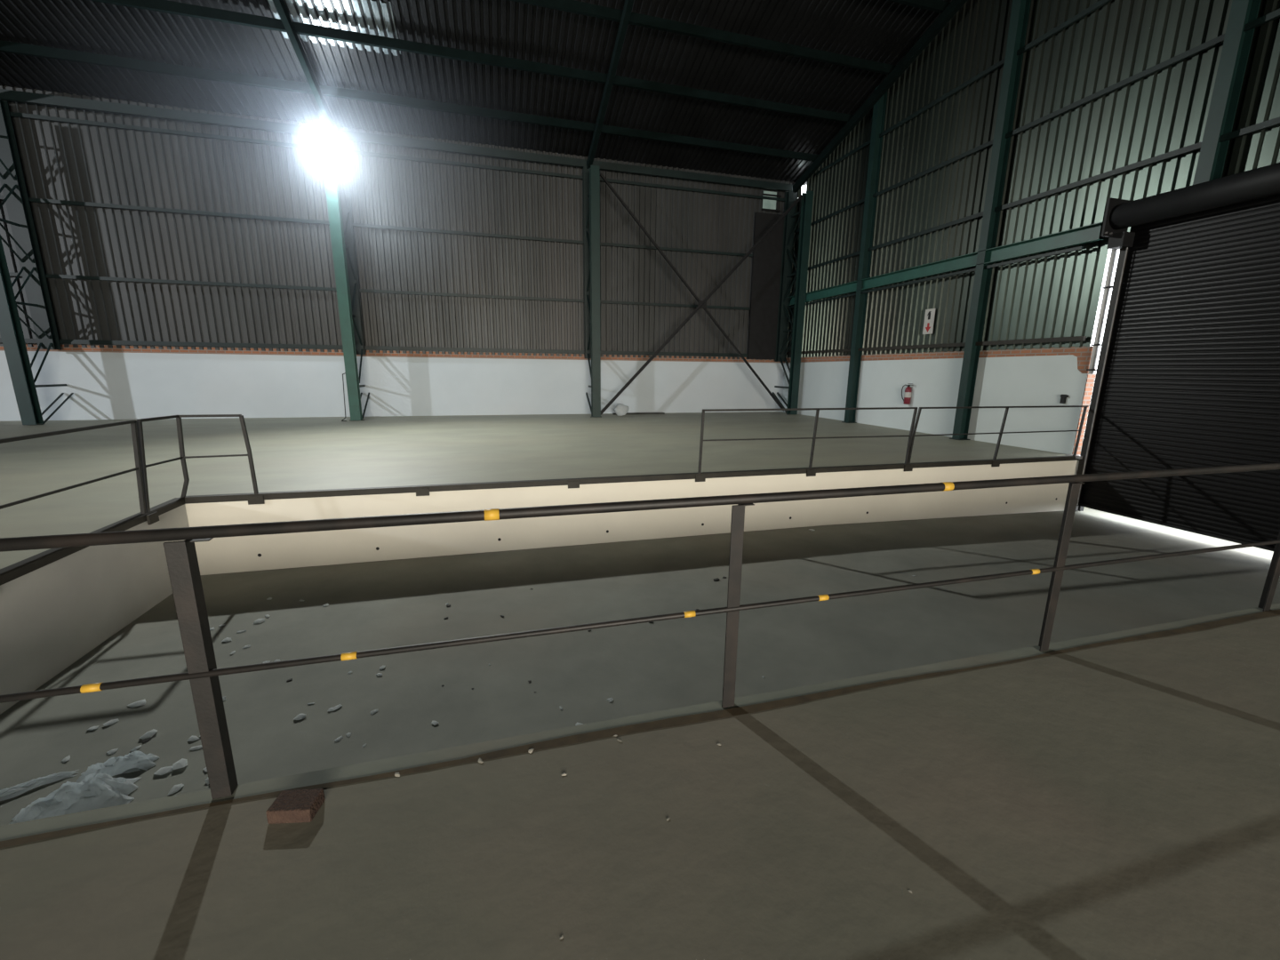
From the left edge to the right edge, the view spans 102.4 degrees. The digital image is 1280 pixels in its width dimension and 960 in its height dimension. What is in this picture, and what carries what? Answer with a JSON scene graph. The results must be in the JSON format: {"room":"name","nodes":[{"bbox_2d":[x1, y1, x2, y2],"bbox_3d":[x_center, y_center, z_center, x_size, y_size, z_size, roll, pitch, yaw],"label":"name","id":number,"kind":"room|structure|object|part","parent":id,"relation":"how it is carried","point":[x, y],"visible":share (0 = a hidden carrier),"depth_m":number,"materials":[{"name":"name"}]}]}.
{"room":"empty warehouse","nodes":[
{"label":"empty warehouse","id":0,"kind":"room"},
{"bbox_2d":[0,504,189,714],"bbox_3d":[-4.901,1.265,3.903,0.040,1.005,5.330,-3,13,-15],"label":"wall","id":1,"kind":"structure","parent":0,"point":[52,615],"depth_m":4.62,"materials":[{"name":"beige concrete"}]},
{"bbox_2d":[0,497,184,585],"bbox_3d":[-4.903,0.818,3.816,0.120,0.126,5.290,-3,13,-15],"label":"edge angle","id":2,"kind":"structure","parent":1,"relation":"attached to","point":[12,572],"depth_m":4.58,"materials":[{"name":"black metal"}]},
{"bbox_2d":[0,419,146,513],"bbox_3d":[-4.827,0.336,3.476,0.035,1.047,4.607,-3,13,-15],"label":"railing","id":3,"kind":"object","parent":2,"relation":"on","point":[133,423],"visible":0.92,"depth_m":5.06,"materials":[{"name":"grey metal"}]},
{"bbox_3d":[-4.821,-0.161,3.366,0.035,0.030,4.600,-3,13,-15],"label":"rail","id":4,"kind":"part","parent":3,"relation":"part of","materials":[{"name":"grey metal"}]},
{"bbox_3d":[-4.816,0.337,3.433,0.018,0.022,4.520,-3,13,-15],"label":"rail","id":5,"kind":"part","parent":3,"relation":"part of","materials":[{"name":"grey metal"}]},
{"bbox_3d":[-5.426,-0.112,5.568,0.035,1.034,0.165,-3,13,-15],"label":"post","id":6,"kind":"part","parent":3,"relation":"part of","materials":[{"name":"grey metal"}]},
{"bbox_2d":[0,85,797,421],"bbox_3d":[-16.855,-6.134,13.923,47.510,9.000,0.240,-3,13,-15],"label":"wall","id":7,"kind":"structure","parent":0,"point":[60,160],"depth_m":16.08,"materials":[{"name":"metal"}]},
{"bbox_2d":[0,0,951,185],"bbox_3d":[-12.214,-9.602,-2.982,47.780,6.020,32.900,-3,13,-15],"label":"ceiling","id":8,"kind":"structure","parent":0,"point":[884,31],"depth_m":13.40,"materials":[{"name":"grey metal"}]},
{"bbox_2d":[272,0,337,139],"bbox_3d":[-6.130,-10.768,5.096,0.130,6.020,19.369,-3,13,-15],"label":"rafter","id":9,"kind":"object","parent":8,"relation":"attached to","point":[280,5],"visible":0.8,"depth_m":12.40,"materials":[{"name":"metal"}]},
{"bbox_2d":[586,0,634,168],"bbox_3d":[0.977,-11.109,7.058,0.130,6.020,19.369,-3,13,-15],"label":"rafter","id":10,"kind":"object","parent":8,"relation":"attached to","point":[628,4],"visible":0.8,"depth_m":13.31,"materials":[{"name":"metal"}]},
{"bbox_2d":[184,460,1079,575],"bbox_3d":[1.708,0.423,8.465,15.270,1.125,0.043,-3,13,-15],"label":"wall","id":11,"kind":"structure","parent":0,"point":[239,554],"depth_m":7.74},
{"bbox_2d":[183,456,1079,504],"bbox_3d":[1.606,-0.077,8.334,15.050,0.126,0.120,-3,13,-15],"label":"edge angle","id":12,"kind":"structure","parent":11,"relation":"attached to","point":[252,499],"depth_m":7.57,"materials":[{"name":"grey metal"}]},
{"bbox_2d":[136,414,258,511],"bbox_3d":[-5.144,-0.206,5.995,0.815,1.048,0.735,-3,13,-15],"label":"railing","id":13,"kind":"object","parent":12,"relation":"on","point":[182,458],"visible":0.95,"depth_m":6.20,"materials":[{"name":"grey metal"}]},
{"bbox_3d":[-5.447,-0.127,5.638,0.035,1.035,0.195,-3,13,-15],"label":"post","id":14,"kind":"part","parent":13,"relation":"part of","materials":[{"name":"grey metal"}]},
{"bbox_3d":[-5.565,-0.269,6.232,0.134,1.006,0.035,-3,13,-15],"label":"post","id":15,"kind":"part","parent":13,"relation":"part of","materials":[{"name":"grey metal"}]},
{"bbox_3d":[-5.331,-0.746,6.074,0.413,0.030,0.938,10,15,37],"label":"rail","id":16,"kind":"part","parent":13,"relation":"part of","materials":[{"name":"grey metal"}]},
{"bbox_3d":[-5.165,-0.229,6.031,0.779,0.032,0.630,-3,13,-15],"label":"rail","id":17,"kind":"part","parent":13,"relation":"part of","materials":[{"name":"grey metal"}]},
{"bbox_3d":[-4.882,-0.290,6.424,0.075,1.032,0.035,-3,13,-15],"label":"post","id":18,"kind":"part","parent":13,"relation":"part of","materials":[{"name":"grey metal"}]},
{"bbox_2d":[697,407,917,473],"bbox_3d":[2.882,-0.670,8.571,4.065,1.046,0.046,-3,13,-15],"label":"railing","id":19,"kind":"object","parent":12,"relation":"on","point":[813,437],"visible":1,"depth_m":8.50,"materials":[{"name":"grey metal"}]},
{"bbox_3d":[0.958,-0.570,8.036,0.065,1.031,0.035,-3,13,-15],"label":"post","id":20,"kind":"part","parent":19,"relation":"part of","materials":[{"name":"grey metal"}]},
{"bbox_3d":[2.874,-0.700,8.578,3.960,0.042,0.018,-3,13,-15],"label":"rail","id":21,"kind":"part","parent":19,"relation":"part of","materials":[{"name":"grey metal"}]},
{"bbox_3d":[2.904,-1.166,8.464,4.030,0.030,0.035,-3,13,-15],"label":"rail","id":22,"kind":"part","parent":19,"relation":"part of","materials":[{"name":"grey metal"}]},
{"bbox_3d":[2.898,-0.663,8.571,0.095,1.032,0.035,-3,13,-15],"label":"post","id":23,"kind":"part","parent":19,"relation":"part of","materials":[{"name":"grey metal"}]},
{"bbox_3d":[4.791,-0.754,9.094,0.105,1.032,0.035,-3,13,-15],"label":"post","id":24,"kind":"part","parent":19,"relation":"part of","materials":[{"name":"grey metal"}]},
{"bbox_2d":[907,405,1088,463],"bbox_3d":[6.776,-0.856,9.646,4.142,1.047,0.046,-3,13,-15],"label":"railing","id":25,"kind":"object","parent":12,"relation":"on","point":[1001,432],"visible":1,"depth_m":9.59,"materials":[{"name":"grey metal"}]},
{"bbox_3d":[4.856,-0.757,9.111,0.150,1.034,0.035,-3,13,-15],"label":"post","id":26,"kind":"part","parent":25,"relation":"part of","materials":[{"name":"grey metal"}]},
{"bbox_3d":[6.769,-0.882,9.654,4.010,0.032,0.018,-3,13,-15],"label":"rail","id":27,"kind":"part","parent":25,"relation":"part of","materials":[{"name":"grey metal"}]},
{"bbox_3d":[6.760,-0.848,9.637,0.155,1.034,0.035,-3,13,-15],"label":"post","id":28,"kind":"part","parent":25,"relation":"part of","materials":[{"name":"grey metal"}]},
{"bbox_3d":[6.840,-1.355,9.550,4.025,0.030,0.035,-3,13,-15],"label":"rail","id":29,"kind":"part","parent":25,"relation":"part of","materials":[{"name":"grey metal"}]},
{"bbox_3d":[8.700,-0.956,10.170,0.085,1.002,0.035,-3,13,-15],"label":"post","id":30,"kind":"part","parent":25,"relation":"part of","materials":[{"name":"grey metal"}]},
{"bbox_2d":[0,411,1279,959],"bbox_3d":[-11.304,2.187,-0.053,50.000,1.300,33.100,-3,13,-15],"label":"floor","id":31,"kind":"structure","parent":0,"point":[1117,801],"depth_m":1.90,"materials":[{"name":"grey concrete"}]},
{"bbox_2d":[0,100,73,424],"bbox_3d":[-16.146,-5.537,13.324,0.400,8.100,1.506,-3,13,-15],"label":"lattice column","id":32,"kind":"structure","parent":31,"relation":"on","point":[12,182],"depth_m":13.37,"materials":[{"name":"teal metal"}]},
{"bbox_2d":[266,788,325,823],"bbox_3d":[-1.256,1.192,1.881,0.150,0.055,0.100,0,12,-4],"label":"brick","id":33,"kind":"object","parent":31,"relation":"on","point":[292,805],"visible":1,"depth_m":1.85,"materials":[{"name":"brown brick"}]},
{"bbox_2d":[320,133,369,420],"bbox_3d":[-8.732,-5.893,15.370,0.400,8.100,1.506,-3,13,-15],"label":"lattice column","id":34,"kind":"structure","parent":31,"relation":"on","point":[336,175],"depth_m":15.06,"materials":[{"name":"teal metal"}]},
{"bbox_2d":[306,137,340,158],"bbox_3d":[-8.449,-8.883,13.789,0.777,0.503,0.408,0,12,-5],"label":"light","id":35,"kind":"object","parent":34,"relation":"attached to","point":[318,146],"visible":1,"depth_m":13.66,"materials":[{"name":"white"}]},
{"bbox_2d":[341,372,346,421],"bbox_3d":[-8.810,-2.473,15.313,0.221,1.428,0.206,6,13,23],"label":"loose cable","id":36,"kind":"object","parent":34,"relation":"hanging from","point":[345,372],"visible":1,"depth_m":15.36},
{"bbox_2d":[582,164,601,417],"bbox_3d":[-1.625,-6.234,17.332,0.400,8.100,1.506,-3,13,-15],"label":"lattice column","id":37,"kind":"structure","parent":31,"relation":"on","point":[591,176],"depth_m":16.98,"materials":[{"name":"teal metal"}]},
{"bbox_2d":[0,88,792,191],"bbox_3d":[-9.724,-10.036,14.746,32.040,0.220,0.100,-3,13,-15],"label":"beam","id":38,"kind":"structure","parent":37,"relation":"on","point":[9,95],"depth_m":15.12,"materials":[{"name":"grey metal"}]},
{"bbox_2d":[600,172,803,415],"bbox_3d":[2.144,-6.113,17.814,7.295,7.582,0.190,-3,13,-15],"label":"brace","id":39,"kind":"object","parent":37,"relation":"attached to","point":[701,304],"visible":0.89,"depth_m":17.77,"materials":[{"name":"grey metal"}]},
{"bbox_3d":[2.168,-6.090,17.855,0.320,0.260,0.025,-3,13,-15],"label":"gusset plate","id":40,"kind":"part","parent":39,"relation":"part of","materials":[{"name":"grey metal"}]},
{"bbox_2d":[614,403,628,415],"bbox_3d":[-0.661,-2.507,18.311,0.512,0.423,0.399,-3,13,-15],"label":"bag","id":41,"kind":"object","parent":31,"relation":"on","point":[620,410],"visible":1,"depth_m":18.18,"materials":[{"name":"plastic"}]},
{"bbox_2d":[612,412,664,415],"bbox_3d":[-0.036,-2.454,18.983,1.950,0.050,0.150,-3,13,-15],"label":"plank","id":42,"kind":"object","parent":31,"relation":"on","point":[627,412],"visible":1,"depth_m":18.97,"materials":[{"name":"wood"}]},
{"bbox_2d":[0,463,1279,799],"bbox_3d":[1.363,0.537,2.679,18.400,1.058,0.080,-3,13,-15],"label":"railing","id":43,"kind":"object","parent":31,"relation":"on","point":[203,673],"visible":1,"depth_m":2.02,"materials":[{"name":"grey metal"}]},
{"bbox_3d":[-1.584,0.700,1.866,0.062,1.015,0.055,-3,13,-15],"label":"post","id":44,"kind":"part","parent":43,"relation":"part of","materials":[{"name":"grey metal"}]},
{"bbox_3d":[1.370,0.043,2.570,18.400,0.043,0.043,-3,13,-15],"label":"rail","id":45,"kind":"part","parent":43,"relation":"part of","materials":[{"name":"grey metal"}]},
{"bbox_3d":[1.370,0.556,2.658,18.400,0.025,0.025,-3,13,-15],"label":"rail","id":46,"kind":"part","parent":43,"relation":"part of","materials":[{"name":"grey metal"}]},
{"bbox_3d":[0.428,0.604,2.421,0.062,1.015,0.055,-3,13,-15],"label":"post","id":47,"kind":"part","parent":43,"relation":"part of","materials":[{"name":"grey metal"}]},
{"bbox_3d":[2.393,0.509,2.963,0.062,1.015,0.055,-3,13,-15],"label":"post","id":48,"kind":"part","parent":43,"relation":"part of","materials":[{"name":"grey metal"}]},
{"bbox_3d":[4.376,0.414,3.511,0.062,1.015,0.055,-3,13,-15],"label":"post","id":49,"kind":"part","parent":43,"relation":"part of","materials":[{"name":"grey metal"}]},
{"bbox_2d":[0,608,1279,847],"bbox_3d":[-1.956,1.225,1.805,25.080,0.001,0.075,-3,13,-15],"label":"trim","id":50,"kind":"structure","parent":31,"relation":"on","point":[683,720],"depth_m":2.35,"materials":[{"name":"grey metal"}]},
{"bbox_2d":[747,189,813,414],"bbox_3d":[5.110,-6.558,19.192,1.550,8.100,1.506,-3,13,-15],"label":"lattice column","id":51,"kind":"structure","parent":31,"relation":"on","point":[772,285],"depth_m":19.34,"materials":[{"name":"metal"}]},
{"bbox_2d":[0,337,747,357],"bbox_3d":[-9.754,-4.180,16.154,32.190,0.120,0.060,-3,13,-15],"label":"beam","id":52,"kind":"structure","parent":51,"relation":"attached to","point":[27,340],"depth_m":16.42,"materials":[{"name":"metal"}]},
{"bbox_2d":[0,195,752,256],"bbox_3d":[-9.714,-7.730,15.394,32.190,0.090,0.060,-3,13,-15],"label":"beam","id":53,"kind":"structure","parent":51,"relation":"attached to","point":[2,197],"depth_m":15.68,"materials":[{"name":"grey metal"}]},
{"bbox_2d":[8,272,750,310],"bbox_3d":[-9.735,-5.872,15.791,32.190,0.090,0.060,-3,13,-15],"label":"beam","id":54,"kind":"structure","parent":51,"relation":"attached to","point":[12,274],"depth_m":16.06,"materials":[{"name":"metal"}]},
{"bbox_2d":[9,112,784,201],"bbox_3d":[-9.693,-9.695,14.973,32.190,0.090,0.060,-3,13,-15],"label":"beam","id":55,"kind":"structure","parent":51,"relation":"attached to","point":[12,114],"depth_m":15.40,"materials":[{"name":"grey metal"}]},
{"bbox_2d":[761,191,781,212],"bbox_3d":[4.866,-10.319,19.026,0.760,0.680,0.045,-3,13,-15],"label":"vent panel","id":56,"kind":"object","parent":55,"relation":"attached to","point":[772,205],"visible":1,"depth_m":19.02,"materials":[{"name":"grey metal"}]},
{"bbox_3d":[4.776,-7.285,19.562,1.170,5.240,0.060,-3,13,-15],"label":"dark panel","id":57,"kind":"part","parent":51,"relation":"part of","materials":[{"name":"black metal"}]},
{"bbox_2d":[792,0,967,192],"bbox_3d":[8.266,-11.459,9.070,0.130,6.020,19.369,-3,13,-15],"label":"rafter","id":58,"kind":"object","parent":51,"relation":"on","point":[955,5],"visible":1,"depth_m":14.25,"materials":[{"name":"metal"}]},
{"bbox_2d":[841,85,887,423],"bbox_3d":[6.868,-6.566,15.737,0.340,9.600,0.300,-3,13,-15],"label":"column","id":59,"kind":"structure","parent":31,"relation":"on","point":[879,108],"depth_m":15.63,"materials":[{"name":"teal metal"}]},
{"bbox_2d":[787,222,1103,308],"bbox_3d":[7.135,-5.693,14.685,0.134,0.400,10.880,-3,13,-15],"label":"beam","id":60,"kind":"structure","parent":59,"relation":"attached to","point":[1091,233],"depth_m":12.20,"materials":[{"name":"teal metal"}]},
{"bbox_2d":[949,0,1031,439],"bbox_3d":[8.007,-6.323,11.653,0.340,10.860,0.300,-3,13,-15],"label":"column","id":61,"kind":"structure","parent":31,"relation":"on","point":[1020,12],"depth_m":11.65,"materials":[{"name":"teal metal"}]},
{"bbox_3d":[7.948,-1.023,12.788,0.340,0.020,0.300,-3,13,-15],"label":"plate","id":62,"kind":"part","parent":61,"relation":"part of","materials":[{"name":"metal"}]},
{"bbox_2d":[0,508,1279,825],"bbox_3d":[3.618,1.534,6.423,17.760,0.390,5.370,-3,13,-15],"label":"floor","id":63,"kind":"structure","parent":0,"point":[645,668],"depth_m":5.30,"materials":[{"name":"grey concrete"}]},
{"bbox_2d":[0,769,78,800],"bbox_3d":[-3.861,1.913,3.208,0.490,0.045,0.120,-8,15,-35],"label":"plastic sheet","id":64,"kind":"object","parent":63,"relation":"on","point":[8,793],"visible":1,"depth_m":3.22,"materials":[{"name":"grey plastic"}]},
{"bbox_2d":[60,755,70,762],"bbox_3d":[-3.867,1.879,3.460,0.072,0.012,0.045,10,15,38],"label":"chunk","id":65,"kind":"object","parent":63,"relation":"on","point":[67,758],"visible":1,"depth_m":3.45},
{"bbox_2d":[9,773,140,823],"bbox_3d":[-3.397,1.878,3.075,0.560,0.179,0.288,-7,14,-32],"label":"plastic sheet","id":66,"kind":"object","parent":63,"relation":"on","point":[96,790],"visible":0.94,"depth_m":3.07,"materials":[{"name":"grey plastic"}]},
{"bbox_2d":[88,725,99,730],"bbox_3d":[-3.998,1.812,3.757,0.063,0.016,0.048,-5,13,-23],"label":"chunk","id":67,"kind":"object","parent":63,"relation":"on","point":[92,727],"visible":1,"depth_m":3.75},
{"bbox_2d":[103,718,119,726],"bbox_3d":[-3.926,1.799,3.814,0.054,0.020,0.085,3,12,12],"label":"chunk","id":68,"kind":"object","parent":63,"relation":"on","point":[113,721],"visible":1,"depth_m":3.81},
{"bbox_2d":[106,748,118,754],"bbox_3d":[-3.630,1.866,3.530,0.057,0.015,0.050,-5,13,-23],"label":"chunk","id":69,"kind":"object","parent":63,"relation":"on","point":[112,751],"visible":1,"depth_m":3.53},
{"bbox_2d":[76,750,159,782],"bbox_3d":[-3.419,1.851,3.359,0.400,0.112,0.183,-6,14,-29],"label":"plastic sheet","id":70,"kind":"object","parent":63,"relation":"on","point":[113,766],"visible":0.83,"depth_m":3.35,"materials":[{"name":"grey plastic"}]},
{"bbox_2d":[122,768,140,773],"bbox_3d":[-3.341,1.901,3.377,0.105,0.017,0.048,-5,13,-24],"label":"chunk","id":71,"kind":"object","parent":63,"relation":"on","point":[132,770],"visible":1,"depth_m":3.37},
{"bbox_2d":[129,744,141,751],"bbox_3d":[-3.494,1.858,3.567,0.034,0.017,0.064,4,13,17],"label":"chunk","id":72,"kind":"object","parent":63,"relation":"on","point":[138,747],"visible":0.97,"depth_m":3.56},
{"bbox_2d":[127,699,146,707],"bbox_3d":[-3.944,1.754,4.025,0.118,0.018,0.082,-9,16,-39],"label":"chunk","id":73,"kind":"object","parent":63,"relation":"on","point":[141,702],"visible":1,"depth_m":4.02,"materials":[{"name":"grey stone"}]},
{"bbox_2d":[142,737,151,743],"bbox_3d":[-3.502,1.843,3.647,0.041,0.012,0.054,3,12,9],"label":"stone","id":74,"kind":"object","parent":63,"relation":"on","point":[147,740],"visible":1,"depth_m":3.64,"materials":[{"name":"grey stone"}]},
{"bbox_2d":[139,728,157,738],"bbox_3d":[-3.524,1.823,3.692,0.079,0.032,0.107,3,12,11],"label":"chunk","id":75,"kind":"object","parent":63,"relation":"on","point":[150,733],"visible":1,"depth_m":3.68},
{"bbox_2d":[153,766,172,775],"bbox_3d":[-3.121,1.902,3.370,0.101,0.021,0.078,-3,13,-16],"label":"chunk","id":76,"kind":"object","parent":63,"relation":"on","point":[162,771],"visible":1,"depth_m":3.36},
{"bbox_2d":[167,784,183,795],"bbox_3d":[-2.909,1.937,3.224,0.057,0.019,0.080,-2,12,-14],"label":"chunk","id":77,"kind":"object","parent":63,"relation":"on","point":[176,788],"visible":1,"depth_m":3.22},
{"bbox_2d":[172,758,187,769],"bbox_3d":[-3.053,1.890,3.415,0.074,0.028,0.112,-10,16,-40],"label":"chunk","id":78,"kind":"object","parent":63,"relation":"on","point":[182,763],"visible":1,"depth_m":3.41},
{"bbox_2d":[187,736,199,741],"bbox_3d":[-3.185,1.840,3.661,0.074,0.020,0.053,7,14,29],"label":"chunk","id":79,"kind":"object","parent":63,"relation":"on","point":[192,738],"visible":1,"depth_m":3.65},
{"bbox_2d":[188,744,202,750],"bbox_3d":[-3.082,1.863,3.578,0.087,0.012,0.037,-4,13,-22],"label":"chunk","id":80,"kind":"object","parent":63,"relation":"on","point":[200,747],"visible":0.84,"depth_m":3.57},
{"bbox_2d":[221,637,231,641],"bbox_3d":[-4.004,1.545,4.978,0.072,0.027,0.084,-11,17,-43],"label":"chunk","id":81,"kind":"object","parent":63,"relation":"on","point":[228,639],"visible":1,"depth_m":4.96,"materials":[{"name":"grey concrete"}]},
{"bbox_2d":[253,618,264,623],"bbox_3d":[-3.957,1.468,5.349,0.094,0.024,0.083,-2,12,-11],"label":"chunk","id":82,"kind":"object","parent":63,"relation":"on","point":[259,620],"visible":1,"depth_m":5.34,"materials":[{"name":"grey concrete"}]},
{"bbox_2d":[293,713,306,719],"bbox_3d":[-2.574,1.793,3.894,0.077,0.028,0.077,3,12,12],"label":"chunk","id":83,"kind":"object","parent":63,"relation":"on","point":[300,716],"visible":1,"depth_m":3.89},
{"bbox_2d":[331,704,342,711],"bbox_3d":[-2.373,1.777,4.013,0.049,0.013,0.083,6,13,23],"label":"chunk","id":84,"kind":"object","parent":63,"relation":"on","point":[337,707],"visible":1,"depth_m":4.01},
{"bbox_2d":[334,736,343,743],"bbox_3d":[-2.153,1.853,3.674,0.034,0.012,0.067,3,12,10],"label":"chunk","id":85,"kind":"object","parent":63,"relation":"on","point":[340,738],"visible":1,"depth_m":3.67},
{"bbox_2d":[370,709,378,714],"bbox_3d":[-2.057,1.788,3.976,0.045,0.014,0.064,7,14,29],"label":"chunk","id":86,"kind":"object","parent":63,"relation":"on","point":[374,711],"visible":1,"depth_m":3.97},
{"bbox_2d":[781,0,1279,454],"bbox_3d":[10.364,-5.914,4.277,0.240,15.800,32.880,-3,13,-15],"label":"wall","id":87,"kind":"structure","parent":0,"point":[1165,110],"depth_m":11.42,"materials":[{"name":"metal"}]},
{"bbox_2d":[0,40,823,162],"bbox_3d":[-9.234,-10.284,13.398,32.290,0.200,0.090,-3,13,-15],"label":"purlin","id":88,"kind":"structure","parent":87,"relation":"attached to","point":[5,46],"depth_m":13.90,"materials":[{"name":"grey metal"}]},
{"bbox_2d":[88,0,853,122],"bbox_3d":[-8.770,-10.435,11.692,32.290,0.200,0.090,-3,13,-15],"label":"purlin","id":89,"kind":"structure","parent":87,"relation":"attached to","point":[166,6],"depth_m":12.82,"materials":[{"name":"grey metal"}]},
{"bbox_2d":[508,0,895,74],"bbox_3d":[-8.306,-10.586,9.985,32.290,0.200,0.090,-3,13,-15],"label":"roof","id":90,"kind":"structure","parent":87,"relation":"attached to","point":[572,6],"depth_m":12.73,"materials":[{"name":"grey metal"}]},
{"bbox_2d":[901,383,913,404],"bbox_3d":[7.515,-2.428,14.477,0.186,0.570,0.387,-3,13,-15],"label":"fire extinguisher","id":91,"kind":"object","parent":87,"relation":"attached to","point":[908,395],"visible":1,"depth_m":14.39,"materials":[{"name":"metal"}]},
{"bbox_2d":[888,0,950,13],"bbox_3d":[-7.843,-10.737,8.279,32.290,0.200,0.090,-3,13,-15],"label":"beam","id":92,"kind":"structure","parent":87,"relation":"attached to","point":[933,5],"depth_m":12.33,"materials":[{"name":"metal"}]},
{"bbox_2d":[922,308,935,334],"bbox_3d":[7.671,-4.208,13.653,0.014,0.640,0.320,-3,13,-15],"label":"sign","id":93,"kind":"object","parent":87,"relation":"attached to","point":[929,316],"visible":1,"depth_m":13.64,"materials":[{"name":"plastic"}]},
{"bbox_2d":[785,336,1086,354],"bbox_3d":[7.242,-3.891,15.204,0.060,0.090,10.900,-3,13,-15],"label":"beam","id":94,"kind":"structure","parent":87,"relation":"attached to","point":[1075,338],"depth_m":12.67,"materials":[{"name":"metal"}]},
{"bbox_2d":[815,0,1111,175],"bbox_3d":[8.476,-8.920,9.859,0.060,0.090,17.233,-3,13,-15],"label":"beam","id":95,"kind":"structure","parent":87,"relation":"attached to","point":[1100,3],"depth_m":11.91,"materials":[{"name":"metal"}]},
{"bbox_2d":[792,116,1279,273],"bbox_3d":[8.285,-6.008,11.057,0.060,0.090,18.400,-3,13,-15],"label":"beam","id":96,"kind":"structure","parent":87,"relation":"attached to","point":[1274,122],"depth_m":9.86,"materials":[{"name":"teal metal"}]},
{"bbox_2d":[794,8,1279,232],"bbox_3d":[8.302,-7.475,10.743,0.060,0.090,18.400,-3,13,-15],"label":"beam","id":97,"kind":"structure","parent":87,"relation":"attached to","point":[1275,14],"depth_m":9.82,"materials":[{"name":"metal"}]},
{"bbox_2d":[1059,394,1068,403],"bbox_3d":[8.703,-1.662,10.554,0.055,0.180,0.130,-3,13,-15],"label":"switch box","id":98,"kind":"object","parent":87,"relation":"attached to","point":[1063,397],"visible":1,"depth_m":10.54,"materials":[{"name":"black plastic"}]},
{"bbox_2d":[1086,248,1117,374],"bbox_3d":[8.836,-3.241,9.768,0.110,2.400,0.185,-3,13,-15],"label":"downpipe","id":99,"kind":"object","parent":87,"relation":"attached to","point":[1113,256],"visible":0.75,"depth_m":9.79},
{"bbox_2d":[1075,162,1279,551],"bbox_3d":[9.273,-1.725,7.606,0.680,5.770,4.820,-3,13,-15],"label":"door","id":100,"kind":"structure","parent":87,"relation":"in","point":[1188,375],"depth_m":8.54,"materials":[{"name":"black metal"}]},
{"bbox_2d":[1065,453,1082,459],"bbox_3d":[8.747,-0.474,10.309,0.190,0.060,0.280,-3,13,-15],"label":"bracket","id":101,"kind":"object","parent":100,"relation":"attached to","point":[1077,456],"visible":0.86,"depth_m":10.23,"materials":[{"name":"grey metal"}]},
{"bbox_3d":[8.927,-1.898,9.902,0.108,5.140,0.120,-3,13,-15],"label":"guide rail","id":102,"kind":"part","parent":100,"relation":"part of","materials":[{"name":"grey metal"}]},
{"bbox_2d":[1192,0,1261,184],"bbox_3d":[9.076,-8.325,7.433,0.340,7.465,0.300,-3,13,-15],"label":"column","id":103,"kind":"structure","parent":87,"relation":"attached to","point":[1236,44],"depth_m":7.90,"materials":[{"name":"green metal"}]}
]}

